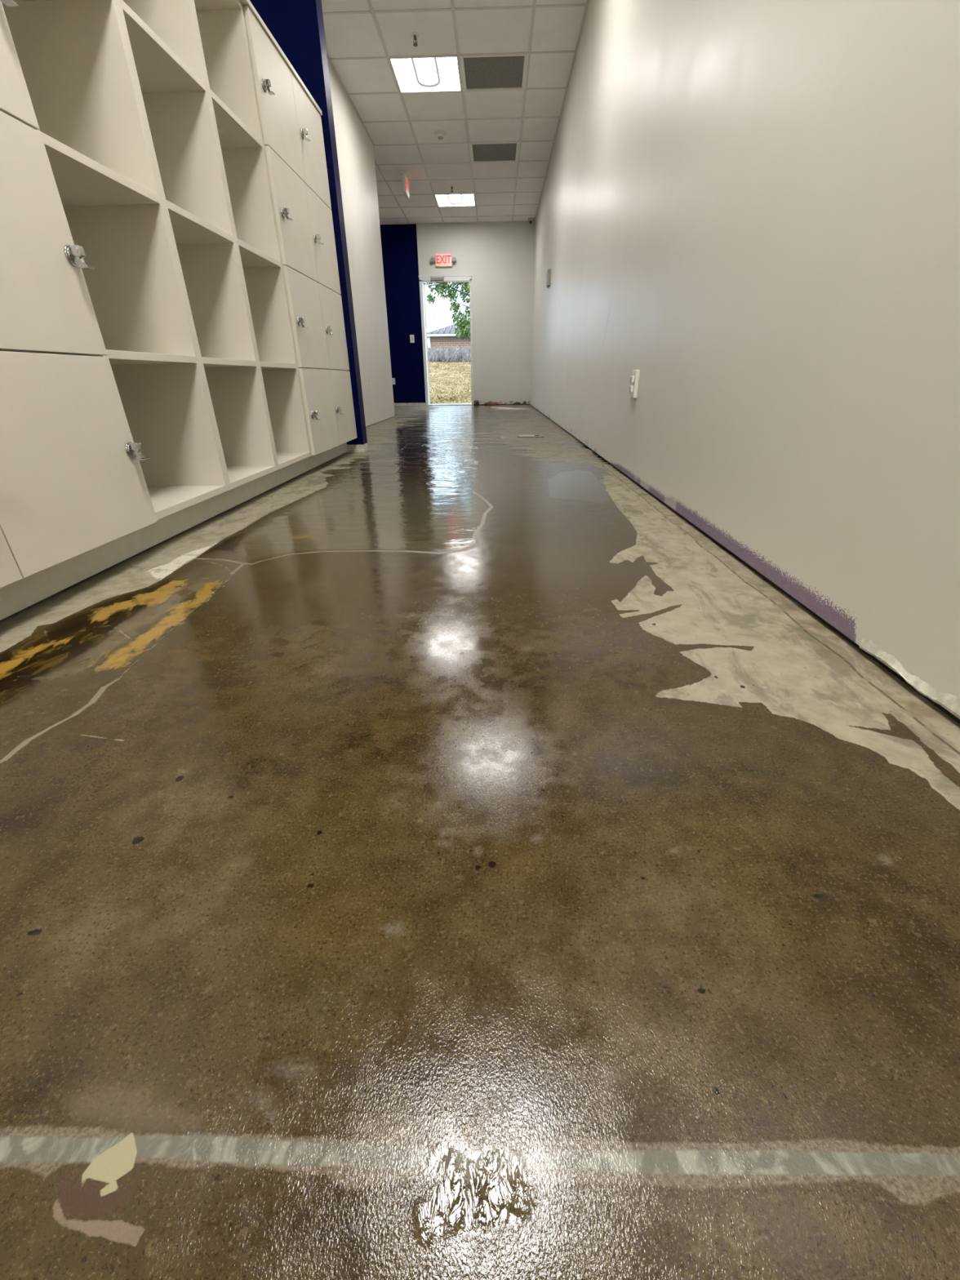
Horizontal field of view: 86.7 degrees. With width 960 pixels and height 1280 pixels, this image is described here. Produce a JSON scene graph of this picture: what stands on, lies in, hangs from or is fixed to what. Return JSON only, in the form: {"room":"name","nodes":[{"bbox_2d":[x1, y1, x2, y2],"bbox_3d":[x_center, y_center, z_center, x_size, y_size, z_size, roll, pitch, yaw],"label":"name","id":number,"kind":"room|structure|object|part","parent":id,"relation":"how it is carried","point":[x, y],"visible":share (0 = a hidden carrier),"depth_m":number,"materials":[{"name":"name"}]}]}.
{"room":"corridor","nodes":[
{"label":"corridor","id":0,"kind":"room"},
{"bbox_2d":[249,0,368,452],"bbox_3d":[-1.113,-2.732,3.121,0.500,2.973,0.126,0,27,2],"label":"wall","id":1,"kind":"structure","parent":0,"point":[297,26],"depth_m":2.87,"materials":[{"name":"blue paint"}]},
{"bbox_2d":[327,58,395,426],"bbox_3d":[-1.467,-2.008,1.727,0.120,2.983,11.220,0,27,2],"label":"wall","id":2,"kind":"structure","parent":0,"point":[355,148],"depth_m":5.66,"materials":[{"name":"paint"}]},
{"bbox_2d":[368,377,372,388],"bbox_3d":[-1.272,-2.990,5.927,0.012,0.116,0.072,0,27,2],"label":"wall outlet","id":3,"kind":"object","parent":2,"relation":"attached to","point":[370,379],"visible":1,"depth_m":5.91,"materials":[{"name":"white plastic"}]},
{"bbox_2d":[321,0,590,224],"bbox_3d":[-1.221,-4.243,2.490,4.182,0.346,14.830,0,27,2],"label":"ceiling","id":4,"kind":"structure","parent":0,"point":[361,36],"depth_m":5.09,"materials":[{"name":"tile"}]},
{"bbox_2d":[400,170,409,199],"bbox_3d":[-1.016,-6.220,6.962,0.090,0.225,0.320,0,27,2],"label":"exit sign","id":5,"kind":"object","parent":4,"relation":"hanging from","point":[406,178],"visible":1,"depth_m":6.86,"materials":[{"name":"white plastic"}]},
{"bbox_2d":[410,31,418,46],"bbox_3d":[-0.525,-4.864,4.124,0.068,0.064,0.068,0,27,2],"label":"sprinkler head","id":6,"kind":"object","parent":4,"relation":"attached to","point":[414,34],"visible":1,"depth_m":4.12},
{"bbox_2d":[388,55,462,93],"bbox_3d":[-0.482,-5.195,4.647,0.606,0.072,0.606,0,27,2],"label":"ceiling light","id":7,"kind":"object","parent":4,"relation":"attached to","point":[425,73],"visible":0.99,"depth_m":4.65,"materials":[{"name":"white plastic"}]},
{"bbox_2d":[434,130,446,139],"bbox_3d":[-0.448,-5.716,5.774,0.140,0.051,0.140,0,27,2],"label":"smoke detector","id":8,"kind":"object","parent":4,"relation":"attached to","point":[440,135],"visible":1,"depth_m":5.74,"materials":[{"name":"white plastic"}]},
{"bbox_2d":[434,193,475,206],"bbox_3d":[-0.379,-6.861,7.901,0.606,0.072,0.606,0,27,2],"label":"ceiling light","id":9,"kind":"object","parent":4,"relation":"attached to","point":[464,199],"visible":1,"depth_m":7.93,"materials":[{"name":"white plastic"}]},
{"bbox_2d":[458,53,528,91],"bbox_3d":[0.127,-5.181,4.634,0.602,0.037,0.602,0,27,2],"label":"ceiling vent","id":10,"kind":"object","parent":4,"relation":"in","point":[508,71],"visible":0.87,"depth_m":4.63,"materials":[{"name":"grey metal"}]},
{"bbox_2d":[469,142,519,163],"bbox_3d":[0.179,-6.015,6.261,0.602,0.037,0.602,0,27,2],"label":"ceiling vent","id":11,"kind":"object","parent":4,"relation":"in","point":[505,152],"visible":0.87,"depth_m":6.27,"materials":[{"name":"grey metal"}]},
{"bbox_2d":[527,217,534,223],"bbox_3d":[0.891,-7.304,8.876,0.120,0.080,0.120,0,27,2],"label":"security camera","id":12,"kind":"object","parent":4,"relation":"attached to","point":[531,220],"visible":1,"depth_m":8.84,"materials":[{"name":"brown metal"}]},
{"bbox_2d":[379,221,535,405],"bbox_3d":[-0.996,-6.150,9.807,4.222,2.983,0.140,0,27,2],"label":"wall","id":13,"kind":"structure","parent":0,"point":[499,256],"depth_m":9.56,"materials":[{"name":"paint"}]},
{"bbox_2d":[409,334,414,342],"bbox_3d":[-1.318,-5.851,9.885,0.084,0.132,0.013,0,27,2],"label":"light switch","id":14,"kind":"object","parent":13,"relation":"attached to","point":[411,336],"visible":1,"depth_m":9.88,"materials":[{"name":"white plastic"}]},
{"bbox_2d":[430,253,456,266],"bbox_3d":[-0.664,-6.923,9.274,0.470,0.205,0.086,0,27,2],"label":"exit sign","id":15,"kind":"object","parent":13,"relation":"attached to","point":[442,260],"visible":1,"depth_m":9.26,"materials":[{"name":"white plastic"}]},
{"bbox_2d":[417,275,473,405],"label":"door","id":16,"kind":"structure","parent":13,"relation":"in","point":[439,279],"depth_m":9.73,"materials":[{"name":"white metal"}]},
{"bbox_3d":[-1.104,-5.995,10.454,0.044,2.060,0.880,-3,27,-5],"label":"frame","id":17,"kind":"part","parent":16,"relation":"part of","materials":[{"name":"white metal"}]},
{"bbox_3d":[-0.838,-6.698,9.558,0.403,0.043,0.210,19,33,34],"label":"closer arm","id":18,"kind":"part","parent":16,"relation":"part of","materials":[{"name":"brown metal"}]},
{"bbox_2d":[0,404,959,1279],"bbox_3d":[-1.154,-1.529,4.036,4.042,0.001,14.910,0,27,2],"label":"floor","id":19,"kind":"structure","parent":0,"point":[433,852],"depth_m":0.51,"materials":[{"name":"concrete"}]},
{"bbox_2d":[0,0,157,588],"bbox_3d":[-1.187,-0.900,0.693,0.503,1.731,0.965,0,27,2],"label":"tall cabinet","id":20,"kind":"object","parent":19,"relation":"on","point":[73,483],"visible":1,"depth_m":1.13,"materials":[{"name":"white laminate"}]},
{"bbox_3d":[-0.986,-0.211,0.768,0.018,0.427,0.479,0,27,2],"label":"door","id":21,"kind":"part","parent":20,"relation":"part of","materials":[{"name":"white laminate"}]},
{"bbox_3d":[-0.981,-1.197,0.805,0.018,0.425,0.479,0,27,2],"label":"door","id":22,"kind":"part","parent":20,"relation":"part of","materials":[{"name":"white laminate"}]},
{"bbox_3d":[-0.977,-0.814,1.001,0.018,0.427,0.479,0,27,2],"label":"door","id":23,"kind":"part","parent":20,"relation":"part of","materials":[{"name":"white laminate"}]},
{"bbox_3d":[-0.972,-0.430,1.198,0.018,0.427,0.479,0,27,2],"label":"door","id":24,"kind":"part","parent":20,"relation":"part of","materials":[{"name":"white laminate"}]},
{"bbox_2d":[1,0,311,519],"bbox_3d":[-1.170,-1.454,1.775,0.470,1.730,1.461,0,27,2],"label":"cubby shelf","id":25,"kind":"object","parent":19,"relation":"on","point":[146,112],"visible":0.78,"depth_m":1.79,"materials":[{"name":"white laminate"}]},
{"bbox_3d":[-1.201,-1.606,1.151,0.444,0.021,0.445,0,27,2],"label":"shelf","id":26,"kind":"part","parent":25,"relation":"part of","materials":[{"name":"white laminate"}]},
{"bbox_3d":[-1.196,-1.228,1.344,0.444,0.021,0.445,0,27,2],"label":"shelf","id":27,"kind":"part","parent":25,"relation":"part of","materials":[{"name":"white laminate"}]},
{"bbox_3d":[-1.192,-0.851,1.537,0.444,0.021,0.445,0,27,2],"label":"shelf","id":28,"kind":"part","parent":25,"relation":"part of","materials":[{"name":"white laminate"}]},
{"bbox_3d":[-1.187,-1.828,1.584,0.444,0.021,0.445,0,27,2],"label":"shelf","id":29,"kind":"part","parent":25,"relation":"part of","materials":[{"name":"white laminate"}]},
{"bbox_3d":[-1.183,-1.450,1.778,0.444,0.021,0.445,0,27,2],"label":"shelf","id":30,"kind":"part","parent":25,"relation":"part of","materials":[{"name":"white laminate"}]},
{"bbox_3d":[-1.192,-2.197,1.395,0.444,0.022,1.419,0,27,2],"label":"panel","id":31,"kind":"part","parent":25,"relation":"part of","materials":[{"name":"white laminate"}]},
{"bbox_3d":[-1.174,-0.694,2.164,0.444,0.022,1.419,0,27,2],"label":"panel","id":32,"kind":"part","parent":25,"relation":"part of","materials":[{"name":"white laminate"}]},
{"bbox_3d":[-1.178,-1.073,1.970,0.444,0.021,0.445,0,27,2],"label":"shelf","id":33,"kind":"part","parent":25,"relation":"part of","materials":[{"name":"white laminate"}]},
{"bbox_3d":[-1.173,-2.050,2.017,0.444,0.021,0.445,0,27,2],"label":"shelf","id":34,"kind":"part","parent":25,"relation":"part of","materials":[{"name":"white laminate"}]},
{"bbox_3d":[-1.179,-2.216,1.385,0.470,0.018,1.461,0,27,2],"label":"cap panel","id":35,"kind":"part","parent":25,"relation":"part of","materials":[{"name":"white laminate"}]},
{"bbox_3d":[-1.162,-1.774,2.420,0.444,1.710,0.021,0,27,2],"label":"panel","id":36,"kind":"part","parent":25,"relation":"part of","materials":[{"name":"white laminate"}]},
{"bbox_3d":[-1.169,-1.672,2.211,0.444,0.021,0.445,0,27,2],"label":"shelf","id":37,"kind":"part","parent":25,"relation":"part of","materials":[{"name":"white laminate"}]},
{"bbox_3d":[-1.165,-1.295,2.404,0.444,0.021,0.445,0,27,2],"label":"shelf","id":38,"kind":"part","parent":25,"relation":"part of","materials":[{"name":"white laminate"}]},
{"bbox_2d":[0,442,347,620],"bbox_3d":[-1.207,-0.646,2.198,0.378,0.090,3.412,0,27,2],"label":"plinth","id":39,"kind":"object","parent":19,"relation":"on","point":[17,596],"visible":0.33,"depth_m":1.53,"materials":[{"name":"white wood"}]},
{"bbox_2d":[242,0,356,456],"bbox_3d":[-1.119,-2.009,2.857,0.503,1.731,0.965,0,27,2],"label":"tall cabinet","id":40,"kind":"object","parent":19,"relation":"on","point":[291,119],"visible":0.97,"depth_m":2.68,"materials":[{"name":"white laminate"}]},
{"bbox_3d":[-0.931,-2.464,2.347,0.018,0.416,0.479,0,27,2],"label":"door","id":41,"kind":"part","parent":40,"relation":"part of","materials":[{"name":"white laminate"}]},
{"bbox_3d":[-1.145,-2.771,2.468,0.470,0.018,0.965,0,27,2],"label":"panel","id":42,"kind":"part","parent":40,"relation":"part of","materials":[{"name":"white laminate"}]},
{"bbox_3d":[-0.926,-2.086,2.540,0.018,0.425,0.479,0,27,2],"label":"door","id":43,"kind":"part","parent":40,"relation":"part of","materials":[{"name":"white laminate"}]},
{"bbox_3d":[-0.922,-1.703,2.736,0.018,0.427,0.479,0,27,2],"label":"door","id":44,"kind":"part","parent":40,"relation":"part of","materials":[{"name":"white laminate"}]},
{"bbox_3d":[-0.917,-2.684,2.776,0.018,0.416,0.479,0,27,2],"label":"door","id":45,"kind":"part","parent":40,"relation":"part of","materials":[{"name":"white laminate"}]},
{"bbox_3d":[-0.917,-1.319,2.933,0.018,0.427,0.479,0,27,2],"label":"door","id":46,"kind":"part","parent":40,"relation":"part of","materials":[{"name":"white laminate"}]},
{"bbox_3d":[-0.913,-2.306,2.970,0.018,0.425,0.479,0,27,2],"label":"door","id":47,"kind":"part","parent":40,"relation":"part of","materials":[{"name":"white laminate"}]},
{"bbox_3d":[-0.908,-1.923,3.166,0.018,0.427,0.479,0,27,2],"label":"door","id":48,"kind":"part","parent":40,"relation":"part of","materials":[{"name":"white laminate"}]},
{"bbox_3d":[-0.904,-1.539,3.362,0.018,0.427,0.479,0,27,2],"label":"door","id":49,"kind":"part","parent":40,"relation":"part of","materials":[{"name":"white laminate"}]},
{"bbox_2d":[484,401,499,404],"bbox_3d":[0.245,-4.801,10.324,0.313,0.066,0.068,0,27,2],"label":"debris","id":50,"kind":"object","parent":19,"relation":"on","point":[487,402],"visible":1,"depth_m":10.31,"materials":[{"name":"brown"}]},
{"bbox_2d":[516,434,543,437],"bbox_3d":[0.457,-1.867,4.649,0.230,0.005,0.250,0,27,2],"label":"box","id":51,"kind":"object","parent":19,"relation":"on","point":[518,435],"visible":1,"depth_m":4.60,"materials":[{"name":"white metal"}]},
{"bbox_3d":[0.457,-1.866,4.650,0.192,0.003,0.212,0,27,2],"label":"lid","id":52,"kind":"part","parent":51,"relation":"part of","materials":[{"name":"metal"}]},
{"bbox_2d":[529,0,959,724],"bbox_3d":[0.848,-2.805,3.229,0.120,2.983,14.750,0,27,2],"label":"wall","id":53,"kind":"structure","parent":0,"point":[748,208],"depth_m":1.21,"materials":[{"name":"paint"}]},
{"bbox_2d":[546,269,551,288],"bbox_3d":[0.870,-4.584,6.459,0.042,0.182,0.140,0,27,2],"label":"sensor box","id":54,"kind":"object","parent":53,"relation":"attached to","point":[548,271],"visible":1,"depth_m":6.40,"materials":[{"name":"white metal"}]},
{"bbox_2d":[629,369,639,398],"bbox_3d":[0.745,-1.243,2.473,0.030,0.122,0.072,0,27,2],"label":"wall outlet","id":55,"kind":"object","parent":53,"relation":"attached to","point":[634,379],"visible":1,"depth_m":2.45,"materials":[{"name":"white plastic"}]},
{"bbox_2d":[629,385,633,392],"bbox_3d":[0.737,-1.224,2.482,0.013,0.030,0.034,0,27,2],"label":"receptacle","id":56,"kind":"object","parent":55,"relation":"attached to","point":[631,388],"depth_m":2.47,"materials":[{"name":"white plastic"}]},
{"bbox_2d":[630,375,634,382],"bbox_3d":[0.737,-1.261,2.463,0.013,0.030,0.034,0,27,2],"label":"receptacle","id":57,"kind":"object","parent":55,"relation":"attached to","point":[632,380],"depth_m":2.45,"materials":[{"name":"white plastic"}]},
{"bbox_2d":[858,635,959,717],"bbox_3d":[0.700,0.129,0.696,0.005,0.031,0.560,0,27,2],"label":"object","id":58,"kind":"structure","parent":53,"relation":"attached to","point":[950,702],"depth_m":0.82,"materials":[{"name":"paint"}]},
{"label":"outside","id":59,"kind":"structure","parent":0,"visible":0},
{"bbox_2d":[427,360,471,404],"bbox_3d":[0.002,-16.793,31.620,26.000,2.095,48.430,0,27,2],"label":"ground","id":60,"kind":"structure","parent":59,"point":[435,377],"depth_m":13.95,"materials":[{"name":"beige plant"}]},
{"bbox_2d":[423,282,470,342],"bbox_3d":[-0.118,-10.385,15.056,3.707,4.127,2.050,0,27,2],"label":"tree","id":61,"kind":"object","parent":60,"relation":"on","point":[464,328],"visible":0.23,"depth_m":15.11,"materials":[{"name":"green plant"}]},
{"bbox_2d":[426,320,470,349],"bbox_3d":[2.575,-25.423,43.091,13.400,4.269,11.110,0,27,2],"label":"building","id":62,"kind":"structure","parent":60,"relation":"on","point":[443,336],"depth_m":38.89,"materials":[{"name":"brick"}]},
{"bbox_3d":[-3.878,-22.274,39.248,0.150,1.900,0.160,0,27,2],"label":"corner post","id":63,"kind":"part","parent":62,"relation":"part of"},
{"bbox_2d":[427,344,471,362],"bbox_3d":[-1.872,-11.729,20.736,6.974,1.030,8.221,0,27,2],"label":"fence","id":64,"kind":"object","parent":60,"relation":"on","point":[442,354],"visible":0.26,"depth_m":18.29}
]}

